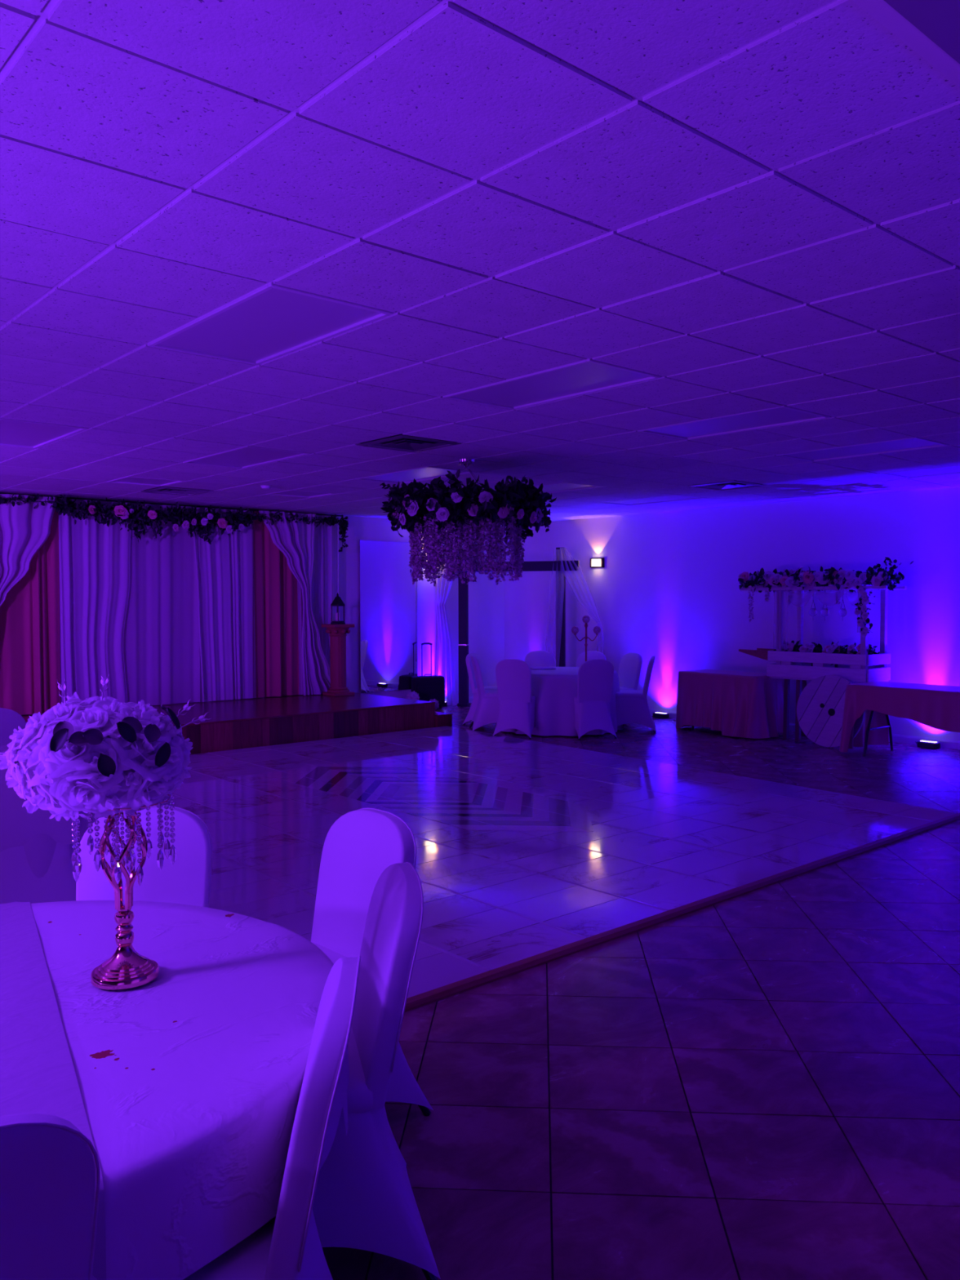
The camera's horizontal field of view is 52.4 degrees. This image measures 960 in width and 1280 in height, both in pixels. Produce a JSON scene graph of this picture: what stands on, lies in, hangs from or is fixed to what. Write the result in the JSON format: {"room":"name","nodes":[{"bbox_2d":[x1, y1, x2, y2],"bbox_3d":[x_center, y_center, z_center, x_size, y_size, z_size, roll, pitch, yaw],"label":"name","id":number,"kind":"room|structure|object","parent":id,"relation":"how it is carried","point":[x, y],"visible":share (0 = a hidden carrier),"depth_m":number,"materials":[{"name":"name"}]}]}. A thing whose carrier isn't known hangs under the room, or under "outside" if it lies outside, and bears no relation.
{"room":"event hall","nodes":[
{"label":"event hall","id":0,"kind":"room"},
{"bbox_2d":[24,497,504,715],"bbox_3d":[-6.710,-0.254,10.259,18.820,3.283,0.120,-2,3,-41],"label":"wall","id":1,"kind":"structure","parent":0,"point":[486,598],"depth_m":15.32,"materials":[{"name":"white paint"}]},
{"bbox_2d":[359,540,417,693],"bbox_3d":[-1.378,-0.357,14.810,1.060,2.270,0.014,-2,3,-41],"label":"wall mirror","id":2,"kind":"object","parent":1,"relation":"attached to","point":[388,593],"visible":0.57,"depth_m":14.78,"materials":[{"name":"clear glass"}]},
{"bbox_2d":[456,696,473,703],"bbox_3d":[-0.780,1.002,15.412,3.156,0.095,0.014,-2,3,-41],"label":"baseboard","id":3,"kind":"structure","parent":1,"relation":"attached to","point":[470,699],"depth_m":15.94,"materials":[{"name":"white paint"}]},
{"bbox_2d":[0,0,959,526],"bbox_3d":[-1.669,-1.527,4.518,18.920,0.206,15.280,-2,3,-41],"label":"ceiling","id":4,"kind":"structure","parent":0,"point":[745,206],"depth_m":3.34,"materials":[{"name":"tile"}]},
{"bbox_2d":[0,493,57,508],"bbox_3d":[-5.226,-1.596,11.090,0.797,0.184,0.191,-2,3,-41],"label":"ivy garland","id":5,"kind":"object","parent":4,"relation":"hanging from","point":[2,500],"visible":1,"depth_m":11.13,"materials":[{"name":"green plant"}]},
{"bbox_2d":[0,417,88,448],"bbox_3d":[-3.454,-1.551,7.316,0.600,0.032,1.219,-2,3,-41],"label":"recessed light","id":6,"kind":"object","parent":4,"relation":"in","point":[13,433],"visible":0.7,"depth_m":7.27,"materials":[{"name":"white plastic"}]},
{"bbox_2d":[106,475,185,486],"bbox_3d":[-3.484,-1.665,10.172,0.600,0.032,0.600,-2,3,-41],"label":"recessed light","id":7,"kind":"object","parent":4,"relation":"in","point":[126,480],"visible":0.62,"depth_m":10.22,"materials":[{"name":"white plastic"}]},
{"bbox_2d":[113,476,177,484],"bbox_3d":[-3.484,-1.664,10.172,0.552,0.006,0.552,-2,3,-41],"label":"diffuser","id":8,"kind":"object","parent":7,"relation":"attached to","point":[126,480],"depth_m":10.22,"materials":[{"name":"grey plastic"}]},
{"bbox_2d":[0,492,342,516],"bbox_3d":[-4.090,-1.709,12.220,5.626,0.032,0.032,-2,3,-41],"label":"rail","id":9,"kind":"object","parent":4,"relation":"attached to","point":[74,498],"visible":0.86,"depth_m":12.35,"materials":[{"name":"black plastic"}]},
{"bbox_2d":[0,493,57,606],"bbox_3d":[-5.486,-0.381,10.959,1.490,2.531,0.117,-2,3,-41],"label":"curtain","id":10,"kind":"object","parent":9,"relation":"hanging from","point":[24,529],"visible":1,"depth_m":11.12,"materials":[{"name":"white fabric"}]},
{"bbox_2d":[0,509,60,715],"bbox_3d":[-5.562,-0.384,11.038,1.580,2.531,0.115,-2,3,-41],"label":"velvet curtain","id":11,"kind":"object","parent":9,"relation":"hanging from","point":[30,668],"visible":0.81,"depth_m":11.37,"materials":[{"name":"red fabric"}]},
{"bbox_2d":[58,498,131,704],"bbox_3d":[-4.650,-0.417,11.817,0.920,2.531,0.082,-2,3,-41],"label":"curtain","id":12,"kind":"object","parent":9,"relation":"hanging from","point":[94,557],"visible":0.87,"depth_m":11.80,"materials":[{"name":"white fabric"}]},
{"bbox_2d":[51,494,253,544],"bbox_3d":[-4.003,-1.482,12.179,2.604,0.578,0.366,-2,3,-41],"label":"flower garland","id":13,"kind":"object","parent":9,"relation":"hanging from","point":[94,508],"visible":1,"depth_m":12.08,"materials":[{"name":"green plant"}]},
{"bbox_2d":[123,503,199,705],"bbox_3d":[-4.046,-0.442,12.401,1.060,2.531,0.053,-2,3,-41],"label":"curtain","id":14,"kind":"object","parent":9,"relation":"hanging from","point":[162,642],"visible":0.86,"depth_m":12.42,"materials":[{"name":"white fabric"}]},
{"bbox_2d":[192,506,255,702],"bbox_3d":[-3.364,-0.465,12.951,0.930,2.531,0.066,-2,3,-41],"label":"curtain","id":15,"kind":"object","parent":9,"relation":"hanging from","point":[226,599],"visible":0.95,"depth_m":12.96,"materials":[{"name":"white fabric"}]},
{"bbox_2d":[253,511,298,697],"bbox_3d":[-2.744,-0.488,13.487,0.851,2.531,0.122,-2,3,-41],"label":"velvet curtain","id":16,"kind":"object","parent":9,"relation":"hanging from","point":[275,585],"visible":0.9,"depth_m":13.41,"materials":[{"name":"red fabric"}]},
{"bbox_2d":[258,510,330,695],"bbox_3d":[-2.477,-0.492,13.569,1.281,2.531,0.110,-2,3,-41],"label":"curtain","id":17,"kind":"object","parent":9,"relation":"hanging from","point":[295,540],"visible":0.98,"depth_m":13.60,"materials":[{"name":"white fabric"}]},
{"bbox_2d":[244,509,348,551],"bbox_3d":[-2.517,-1.516,13.482,1.676,0.560,0.166,-2,3,-41],"label":"ivy garland","id":18,"kind":"object","parent":9,"relation":"hanging from","point":[343,524],"visible":1,"depth_m":13.69,"materials":[{"name":"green plant"}]},
{"bbox_2d":[297,515,338,694],"bbox_3d":[-2.291,-0.504,13.865,0.710,2.531,0.066,-2,3,-41],"label":"curtain","id":19,"kind":"object","parent":9,"relation":"hanging from","point":[325,575],"visible":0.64,"depth_m":13.91,"materials":[{"name":"white fabric"}]},
{"bbox_2d":[141,486,213,495],"bbox_3d":[-3.425,-1.695,11.046,0.596,0.042,0.596,-2,3,-41],"label":"ceiling vent","id":20,"kind":"object","parent":4,"relation":"in","point":[166,490],"visible":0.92,"depth_m":11.03,"materials":[{"name":"black"}]},
{"bbox_2d":[182,444,311,468],"bbox_3d":[-2.054,-1.603,8.540,0.600,0.032,1.219,-2,3,-41],"label":"recessed light","id":21,"kind":"object","parent":4,"relation":"in","point":[246,456],"visible":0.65,"depth_m":8.55,"materials":[{"name":"white plastic"}]},
{"bbox_2d":[260,484,271,488],"bbox_3d":[-2.311,-1.649,10.549,0.124,0.036,0.124,-2,3,-41],"label":"smoke detector","id":22,"kind":"object","parent":4,"relation":"attached to","point":[263,486],"visible":1,"depth_m":10.51,"materials":[{"name":"white plastic"}]},
{"bbox_2d":[147,282,393,364],"bbox_3d":[-1.003,-1.446,4.519,0.600,0.032,1.219,-2,3,-41],"label":"recessed light","id":23,"kind":"object","parent":4,"relation":"in","point":[270,322],"visible":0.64,"depth_m":4.46,"materials":[{"name":"white plastic"}]},
{"bbox_2d":[265,489,336,497],"bbox_3d":[-2.092,-1.716,11.389,0.600,0.032,0.600,-2,3,-41],"label":"recessed light","id":24,"kind":"object","parent":4,"relation":"in","point":[294,493],"visible":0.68,"depth_m":11.42,"materials":[{"name":"white plastic"}]},
{"bbox_2d":[274,490,328,497],"bbox_3d":[-2.092,-1.716,11.389,0.552,0.006,0.552,-2,3,-41],"label":"diffuser","id":25,"kind":"object","parent":24,"relation":"attached to","point":[285,493],"depth_m":11.48,"materials":[{"name":"grey plastic"}]},
{"bbox_2d":[356,433,461,452],"bbox_3d":[-0.567,-1.572,7.783,0.596,0.042,0.596,-2,3,-41],"label":"ceiling vent","id":26,"kind":"object","parent":4,"relation":"in","point":[401,441],"visible":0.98,"depth_m":7.75,"materials":[{"name":"black"}]},
{"bbox_2d":[355,466,475,484],"bbox_3d":[-0.662,-1.655,9.758,0.600,0.032,1.219,-2,3,-41],"label":"recessed light","id":27,"kind":"object","parent":4,"relation":"in","point":[427,473],"visible":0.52,"depth_m":9.80,"materials":[{"name":"white plastic"}]},
{"bbox_2d":[380,458,556,586],"bbox_3d":[-0.097,-1.040,8.683,1.547,1.118,1.526,1,2,19],"label":"chandelier","id":28,"kind":"object","parent":4,"relation":"hanging from","point":[471,511],"visible":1,"depth_m":8.30,"materials":[{"name":"green plant"}]},
{"bbox_2d":[442,358,662,409],"bbox_3d":[0.396,-1.498,5.743,0.600,0.032,1.219,-2,3,-41],"label":"recessed light","id":29,"kind":"object","parent":4,"relation":"in","point":[588,375],"visible":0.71,"depth_m":5.71,"materials":[{"name":"white plastic"}]},
{"bbox_2d":[533,481,603,493],"bbox_3d":[0.737,-1.707,10.982,0.600,0.032,1.219,-2,3,-41],"label":"recessed light","id":30,"kind":"object","parent":4,"relation":"in","point":[562,486],"visible":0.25,"depth_m":10.82,"materials":[{"name":"white plastic"}]},
{"bbox_2d":[535,483,594,493],"bbox_3d":[0.737,-1.706,10.982,0.552,0.006,1.171,-2,3,-41],"label":"diffuser","id":31,"kind":"object","parent":30,"relation":"attached to","point":[555,487],"depth_m":10.83,"materials":[{"name":"grey plastic"}]},
{"bbox_2d":[598,493,704,506],"bbox_3d":[2.137,-1.759,12.206,0.600,0.032,1.219,-2,3,-41],"label":"recessed light","id":32,"kind":"object","parent":4,"relation":"in","point":[676,497],"visible":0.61,"depth_m":12.25,"materials":[{"name":"white plastic"}]},
{"bbox_2d":[607,495,696,504],"bbox_3d":[2.137,-1.758,12.206,0.552,0.006,1.171,-2,3,-41],"label":"diffuser","id":33,"kind":"object","parent":32,"relation":"attached to","point":[662,499],"depth_m":12.25,"materials":[{"name":"grey"}]},
{"bbox_2d":[688,480,766,490],"bbox_3d":[2.691,-1.693,10.633,0.596,0.042,0.596,-2,3,-41],"label":"ceiling vent","id":34,"kind":"object","parent":4,"relation":"in","point":[729,484],"visible":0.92,"depth_m":10.61,"materials":[{"name":"black"}]},
{"bbox_2d":[637,404,831,439],"bbox_3d":[1.788,-1.550,6.961,0.600,0.032,1.219,-2,3,-41],"label":"recessed light","id":35,"kind":"object","parent":4,"relation":"in","point":[785,415],"visible":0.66,"depth_m":6.96,"materials":[{"name":"white plastic"}]},
{"bbox_2d":[776,436,949,462],"bbox_3d":[3.188,-1.602,8.185,0.600,0.032,1.219,-2,3,-41],"label":"recessed light","id":36,"kind":"object","parent":4,"relation":"in","point":[911,443],"visible":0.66,"depth_m":8.18,"materials":[{"name":"white plastic"}]},
{"bbox_2d":[880,465,959,478],"bbox_3d":[4.587,-1.654,9.409,0.600,0.032,1.219,-2,3,-41],"label":"recessed light","id":37,"kind":"object","parent":4,"relation":"in","point":[954,469],"visible":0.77,"depth_m":9.66,"materials":[{"name":"white plastic"}]},
{"bbox_2d":[172,702,959,1279],"bbox_3d":[-1.662,1.526,4.640,18.920,0.150,15.280,-2,3,-41],"label":"floor","id":38,"kind":"structure","parent":0,"point":[763,1083],"depth_m":4.21,"materials":[{"name":"grey tile"}]},
{"bbox_2d":[0,707,26,746],"bbox_3d":[-3.098,0.943,6.279,0.487,0.963,0.598,-2,3,-35],"label":"banquet chair","id":39,"kind":"object","parent":38,"relation":"on","point":[10,720],"visible":0.12,"depth_m":6.49,"materials":[{"name":"white fabric"}]},
{"bbox_2d":[0,750,79,903],"bbox_3d":[-2.316,0.990,5.031,0.487,0.963,0.598,-1,3,-28],"label":"banquet chair","id":40,"kind":"object","parent":38,"relation":"on","point":[18,882],"visible":0.48,"depth_m":4.84,"materials":[{"name":"white fabric"}]},
{"bbox_2d":[0,1112,99,1279],"bbox_3d":[-0.887,1.127,1.502,0.487,0.963,0.598,-2,3,-40],"label":"banquet chair","id":41,"kind":"object","parent":38,"relation":"on","point":[50,1170],"visible":1,"depth_m":1.39,"materials":[{"name":"white fabric"}]},
{"bbox_2d":[75,804,212,907],"bbox_3d":[-1.122,1.064,3.117,0.487,0.963,0.598,0,2,-4],"label":"banquet chair","id":42,"kind":"object","parent":38,"relation":"on","point":[188,881],"visible":0.15,"depth_m":3.29,"materials":[{"name":"white fabric"}]},
{"bbox_2d":[21,692,435,754],"bbox_3d":[-3.814,1.046,11.354,6.746,0.345,2.115,-2,3,-41],"label":"stage","id":43,"kind":"object","parent":38,"relation":"on","point":[251,722],"visible":0.56,"depth_m":11.82,"materials":[{"name":"red laminate"}]},
{"bbox_2d":[321,623,354,696],"bbox_3d":[-2.003,0.276,13.790,0.350,1.000,0.350,-2,3,-41],"label":"pedestal","id":44,"kind":"object","parent":43,"relation":"on","point":[337,633],"visible":0.99,"depth_m":13.69,"materials":[{"name":"brown paint"}]},
{"bbox_2d":[330,592,345,624],"bbox_3d":[-2.005,-0.446,13.761,0.230,0.445,0.199,-2,3,-41],"label":"lantern","id":45,"kind":"object","parent":44,"relation":"on","point":[337,602],"visible":1,"depth_m":13.69,"materials":[{"name":"black metal"}]},
{"bbox_2d":[335,613,340,621],"bbox_3d":[-2.005,-0.332,13.766,0.070,0.125,0.070,-2,3,-41],"label":"candle","id":46,"kind":"object","parent":45,"relation":"in","point":[336,614],"visible":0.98,"depth_m":13.74,"materials":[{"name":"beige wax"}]},
{"bbox_2d":[405,690,419,700],"bbox_3d":[-1.006,0.920,14.608,0.222,0.323,0.220,-2,3,-41],"label":"flower ball","id":47,"kind":"object","parent":43,"relation":"on","point":[412,695],"visible":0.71,"depth_m":14.54,"materials":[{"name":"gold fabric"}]},
{"bbox_2d":[183,955,360,1279],"bbox_3d":[-0.510,1.112,1.858,0.598,0.963,0.487,0,2,-4],"label":"banquet chair","id":48,"kind":"object","parent":38,"relation":"on","point":[288,1246],"visible":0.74,"depth_m":1.66,"materials":[{"name":"white fabric"}]},
{"bbox_2d":[311,808,433,1115],"bbox_3d":[-0.535,1.062,3.116,0.598,0.963,0.487,-2,3,-43],"label":"banquet chair","id":49,"kind":"object","parent":38,"relation":"on","point":[361,844],"visible":0.23,"depth_m":3.22,"materials":[{"name":"white fabric"}]},
{"bbox_2d":[312,862,440,1279],"bbox_3d":[-0.444,1.086,2.524,0.598,0.963,0.487,-1,2,-14],"label":"banquet chair","id":50,"kind":"object","parent":38,"relation":"on","point":[364,1198],"visible":0.55,"depth_m":2.36,"materials":[{"name":"white fabric"}]},
{"bbox_2d":[410,642,444,708],"bbox_3d":[-0.803,0.552,15.067,0.500,1.021,0.278,-1,2,-17],"label":"case","id":51,"kind":"object","parent":38,"relation":"on","point":[428,687],"visible":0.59,"depth_m":14.97,"materials":[{"name":"black fabric"}]},
{"bbox_2d":[435,711,452,727],"bbox_3d":[-0.697,1.055,13.108,0.258,0.172,0.730,-2,3,-41],"label":"step","id":52,"kind":"structure","parent":38,"relation":"on","point":[442,719],"depth_m":12.83,"materials":[{"name":"red laminate"}]},
{"bbox_2d":[430,698,439,712],"bbox_3d":[-0.621,0.878,13.041,0.162,0.187,0.161,-2,3,-41],"label":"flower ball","id":53,"kind":"object","parent":52,"relation":"on","point":[437,704],"visible":0.48,"depth_m":13.01,"materials":[{"name":"white plant"}]},
{"bbox_2d":[462,653,497,725],"bbox_3d":[0.137,0.663,13.116,0.598,0.963,0.487,1,3,26],"label":"banquet chair","id":54,"kind":"object","parent":38,"relation":"on","point":[471,713],"visible":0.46,"depth_m":13.02,"materials":[{"name":"white fabric"}]},
{"bbox_2d":[469,655,499,730],"bbox_3d":[0.173,0.683,12.596,0.598,0.963,0.487,0,2,-6],"label":"banquet chair","id":55,"kind":"object","parent":38,"relation":"on","point":[487,708],"visible":0.62,"depth_m":12.39,"materials":[{"name":"white fabric"}]},
{"bbox_2d":[441,547,579,706],"bbox_3d":[0.458,-0.177,15.112,2.213,2.470,0.177,1,2,19],"label":"arch","id":56,"kind":"object","parent":38,"relation":"on","point":[560,565],"visible":0.66,"depth_m":14.86,"materials":[{"name":"black paint"}]},
{"bbox_2d":[435,563,457,705],"bbox_3d":[-0.522,-0.109,15.342,0.410,2.280,0.093,1,2,19],"label":"drape","id":57,"kind":"object","parent":56,"relation":"hanging from","point":[445,668],"visible":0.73,"depth_m":15.37,"materials":[{"name":"white fabric"}]},
{"bbox_2d":[493,659,535,738],"bbox_3d":[0.478,0.703,12.072,0.487,0.963,0.598,1,2,19],"label":"banquet chair","id":58,"kind":"object","parent":38,"relation":"on","point":[513,677],"visible":0.86,"depth_m":11.87,"materials":[{"name":"white fabric"}]},
{"bbox_2d":[524,650,555,666],"bbox_3d":[0.885,0.643,13.556,0.487,0.963,0.598,-1,2,-9],"label":"banquet chair","id":59,"kind":"object","parent":38,"relation":"on","point":[535,658],"visible":0.21,"depth_m":13.74,"materials":[{"name":"white fabric"}]},
{"bbox_2d":[575,650,606,666],"bbox_3d":[1.453,0.645,13.484,0.487,0.963,0.598,1,3,28],"label":"banquet chair","id":60,"kind":"object","parent":38,"relation":"on","point":[591,655],"visible":0.2,"depth_m":13.67,"materials":[{"name":"white fabric"}]},
{"bbox_2d":[573,659,617,739],"bbox_3d":[1.349,0.704,11.991,0.487,0.963,0.598,-1,2,-13],"label":"banquet chair","id":61,"kind":"object","parent":38,"relation":"on","point":[595,677],"visible":0.9,"depth_m":11.78,"materials":[{"name":"white fabric"}]},
{"bbox_2d":[617,653,642,689],"bbox_3d":[1.840,0.659,13.091,0.598,0.963,0.487,-1,3,-27],"label":"banquet chair","id":62,"kind":"object","parent":38,"relation":"on","point":[630,664],"visible":0.24,"depth_m":13.10,"materials":[{"name":"white fabric"}]},
{"bbox_2d":[615,655,656,733],"bbox_3d":[1.961,0.681,12.530,0.598,0.963,0.487,0,2,9],"label":"banquet chair","id":63,"kind":"object","parent":38,"relation":"on","point":[632,706],"visible":0.78,"depth_m":12.33,"materials":[{"name":"white fabric"}]},
{"bbox_2d":[653,711,669,718],"bbox_3d":[2.550,1.063,13.829,0.130,0.070,0.264,-2,3,-41],"label":"uplight","id":64,"kind":"object","parent":38,"relation":"on","point":[660,715],"visible":1,"depth_m":13.75,"materials":[{"name":"black plastic"}]},
{"bbox_2d":[738,584,906,740],"bbox_3d":[4.000,0.271,11.575,0.640,1.838,1.890,-2,3,-41],"label":"cart","id":65,"kind":"object","parent":38,"relation":"on","point":[795,665],"visible":0.81,"depth_m":11.38,"materials":[{"name":"white wood"}]},
{"bbox_2d":[773,640,803,652],"bbox_3d":[3.747,0.213,11.770,0.404,0.419,0.358,-2,3,-41],"label":"bunch","id":66,"kind":"object","parent":65,"relation":"on","point":[790,646],"visible":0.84,"depth_m":11.65,"materials":[{"name":"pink plant"}]},
{"bbox_2d":[799,642,822,666],"bbox_3d":[3.957,0.229,11.578,0.384,0.402,0.366,-2,3,-41],"label":"bunch","id":67,"kind":"object","parent":65,"relation":"on","point":[813,647],"visible":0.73,"depth_m":11.47,"materials":[{"name":"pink plant"}]},
{"bbox_2d":[808,590,817,616],"bbox_3d":[3.898,-0.409,11.420,0.096,0.370,0.094,-2,3,-41],"label":"globe","id":68,"kind":"object","parent":65,"relation":"hanging from","point":[813,611],"visible":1,"depth_m":11.39,"materials":[{"name":"clear glass"}]},
{"bbox_2d":[808,608,817,616],"bbox_3d":[3.898,-0.324,11.423,0.096,0.096,0.094,-2,3,-41],"label":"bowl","id":69,"kind":"object","parent":68,"relation":"on","point":[813,611],"depth_m":11.39,"materials":[{"name":"clear glass"}]},
{"bbox_2d":[820,598,829,621],"bbox_3d":[3.997,-0.405,11.307,0.096,0.370,0.094,-2,3,-41],"label":"globe","id":70,"kind":"object","parent":65,"relation":"hanging from","point":[824,612],"visible":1,"depth_m":11.28,"materials":[{"name":"clear glass"}]},
{"bbox_2d":[820,608,829,616],"bbox_3d":[3.997,-0.320,11.310,0.096,0.096,0.094,-2,3,-41],"label":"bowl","id":71,"kind":"object","parent":70,"relation":"on","point":[824,612],"depth_m":11.28,"materials":[{"name":"clear glass"}]},
{"bbox_2d":[737,557,913,622],"bbox_3d":[3.984,-0.574,11.441,0.616,0.748,2.139,-2,3,-44],"label":"flowers","id":72,"kind":"object","parent":65,"relation":"on","point":[850,579],"visible":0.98,"depth_m":11.30,"materials":[{"name":"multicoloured plant"}]},
{"bbox_2d":[822,640,856,667],"bbox_3d":[4.157,0.224,11.287,0.399,0.434,0.337,-2,3,-41],"label":"bunch","id":73,"kind":"object","parent":65,"relation":"on","point":[833,648],"visible":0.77,"depth_m":11.23,"materials":[{"name":"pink plant"}]},
{"bbox_2d":[838,589,847,616],"bbox_3d":[4.142,-0.399,11.142,0.096,0.370,0.094,-2,3,-41],"label":"globe","id":74,"kind":"object","parent":65,"relation":"hanging from","point":[842,612],"visible":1,"depth_m":11.12,"materials":[{"name":"clear glass"}]},
{"bbox_2d":[838,608,847,616],"bbox_3d":[4.142,-0.314,11.145,0.096,0.096,0.094,-2,3,-41],"label":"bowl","id":75,"kind":"object","parent":74,"relation":"on","point":[842,612],"depth_m":11.11,"materials":[{"name":"clear glass"}]},
{"bbox_2d":[844,643,879,654],"bbox_3d":[4.334,0.239,11.090,0.335,0.419,0.382,-2,3,-41],"label":"bunch","id":76,"kind":"object","parent":65,"relation":"on","point":[851,650],"visible":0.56,"depth_m":11.05,"materials":[{"name":"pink plant"}]},
{"bbox_2d":[853,585,875,636],"bbox_3d":[4.251,-0.320,10.839,0.129,0.575,0.240,-2,3,-41],"label":"vine","id":77,"kind":"object","parent":65,"relation":"hanging from","point":[864,630],"visible":1,"depth_m":10.79,"materials":[{"name":"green plant"}]},
{"bbox_2d":[796,675,864,746],"bbox_3d":[3.952,0.803,11.021,0.117,0.809,0.810,-2,3,-41],"label":"wheel","id":78,"kind":"object","parent":38,"relation":"on","point":[820,704],"visible":0.83,"depth_m":11.05,"materials":[{"name":"white wood"}]},
{"bbox_2d":[863,710,893,755],"bbox_3d":[4.713,0.873,10.147,0.660,0.751,1.600,-2,3,-38],"label":"folding table","id":79,"kind":"object","parent":38,"relation":"on","point":[889,726],"visible":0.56,"depth_m":10.53,"materials":[{"name":"black metal"}]},
{"bbox_2d":[839,681,959,752],"bbox_3d":[4.680,0.851,10.186,0.913,0.726,1.753,-2,3,-38],"label":"tablecloth","id":80,"kind":"object","parent":79,"relation":"on","point":[935,706],"visible":1,"depth_m":10.19,"materials":[{"name":"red fabric"}]},
{"bbox_2d":[915,740,940,748],"bbox_3d":[5.025,1.171,10.973,0.130,0.070,0.264,-2,3,-41],"label":"uplight","id":81,"kind":"object","parent":38,"relation":"on","point":[922,744],"visible":1,"depth_m":10.91,"materials":[{"name":"black plastic"}]},
{"bbox_2d":[504,486,959,741],"bbox_3d":[5.415,-0.304,10.784,0.120,3.283,15.300,-2,3,-41],"label":"wall","id":82,"kind":"structure","parent":0,"point":[667,588],"depth_m":12.98,"materials":[{"name":"white paint"}]},
{"bbox_2d":[590,557,604,568],"bbox_3d":[1.746,-1.167,14.759,0.120,0.150,0.260,-2,3,-41],"label":"wall sconce","id":83,"kind":"object","parent":82,"relation":"attached to","point":[597,562],"visible":1,"depth_m":14.71,"materials":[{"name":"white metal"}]},
{"bbox_2d":[648,708,959,749],"bbox_3d":[5.375,1.171,10.791,0.014,0.095,15.080,-2,3,-41],"label":"baseboard","id":84,"kind":"structure","parent":82,"relation":"attached to","point":[948,744],"depth_m":11.26,"materials":[{"name":"white paint"}]},
{"bbox_2d":[852,0,959,86],"bbox_3d":[0.666,-1.307,1.857,18.720,0.105,0.116,-2,3,-41],"label":"trim","id":85,"kind":"structure","parent":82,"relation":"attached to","point":[882,11],"depth_m":2.14,"materials":[{"name":"white"}]},
{"bbox_2d":[884,0,959,63],"bbox_3d":[2.001,-1.247,0.333,18.720,0.150,3.935,-2,3,-41],"label":"beam","id":86,"kind":"structure","parent":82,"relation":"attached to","point":[939,20],"depth_m":1.94,"materials":[{"name":"grey paint"}]},
{"bbox_3d":[-1.135,1.203,2.160,1.628,0.754,1.628,-2,3,-41],"label":"round table","id":87,"kind":"object","parent":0,"visible":0},
{"bbox_2d":[30,900,349,1279],"bbox_3d":[-1.155,1.192,2.144,1.766,0.743,1.788,-2,3,-41],"label":"tablecloth","id":88,"kind":"object","parent":87,"relation":"on","point":[189,1078],"visible":0.8,"depth_m":1.92,"materials":[{"name":"white fabric"}]},
{"bbox_2d":[0,902,106,1279],"bbox_3d":[-1.136,0.977,2.151,0.370,0.325,1.700,-1,3,-28],"label":"table runner","id":89,"kind":"object","parent":88,"relation":"on","point":[37,1075],"visible":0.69,"depth_m":1.99,"materials":[{"name":"grey fabric"}]},
{"bbox_2d":[71,794,176,990],"bbox_3d":[-0.846,0.593,2.320,0.239,0.430,0.235,-1,2,-16],"label":"stand","id":90,"kind":"object","parent":88,"relation":"on","point":[126,968],"visible":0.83,"depth_m":2.30,"materials":[{"name":"gold metal"}]},
{"bbox_2d":[0,675,210,821],"bbox_3d":[-0.891,0.247,2.309,0.439,0.347,0.426,0,2,15],"label":"flower bouquet","id":91,"kind":"object","parent":90,"relation":"in","point":[96,755],"visible":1,"depth_m":2.17,"materials":[{"name":"grey plant"}]},
{"bbox_3d":[1.027,0.779,12.686,1.464,0.754,1.464,-2,3,-41],"label":"round table","id":92,"kind":"object","parent":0,"visible":0},
{"bbox_2d":[495,666,622,736],"bbox_3d":[1.026,0.767,12.689,1.655,0.743,1.652,-2,3,-41],"label":"tablecloth","id":93,"kind":"object","parent":92,"relation":"on","point":[554,691],"visible":0.48,"depth_m":11.93,"materials":[{"name":"white fabric"}]},
{"bbox_2d":[571,615,600,661],"bbox_3d":[1.403,0.028,12.908,0.387,0.707,0.150,-1,2,-10],"label":"candelabra","id":94,"kind":"object","parent":93,"relation":"on","point":[585,617],"visible":0.98,"depth_m":12.89,"materials":[{"name":"gold metal"}]},
{"bbox_3d":[-2.578,1.070,5.576,1.464,0.754,1.464,-2,3,-41],"label":"round table","id":95,"kind":"object","parent":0,"visible":0},
{"bbox_2d":[0,745,173,877],"bbox_3d":[-2.584,1.059,5.568,1.645,0.743,1.640,1,2,19],"label":"tablecloth","id":96,"kind":"object","parent":95,"relation":"on","point":[39,850],"visible":0.07,"depth_m":4.88,"materials":[{"name":"white fabric"}]},
{"bbox_3d":[3.157,0.790,12.318,0.560,0.751,1.220,-2,3,-38],"label":"folding table","id":97,"kind":"object","parent":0,"visible":0},
{"bbox_2d":[675,669,784,738],"bbox_3d":[3.147,0.783,12.272,0.826,0.748,1.410,-2,3,-38],"label":"tablecloth","id":98,"kind":"object","parent":97,"relation":"on","point":[736,704],"visible":0.95,"depth_m":11.91,"materials":[{"name":"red fabric"}]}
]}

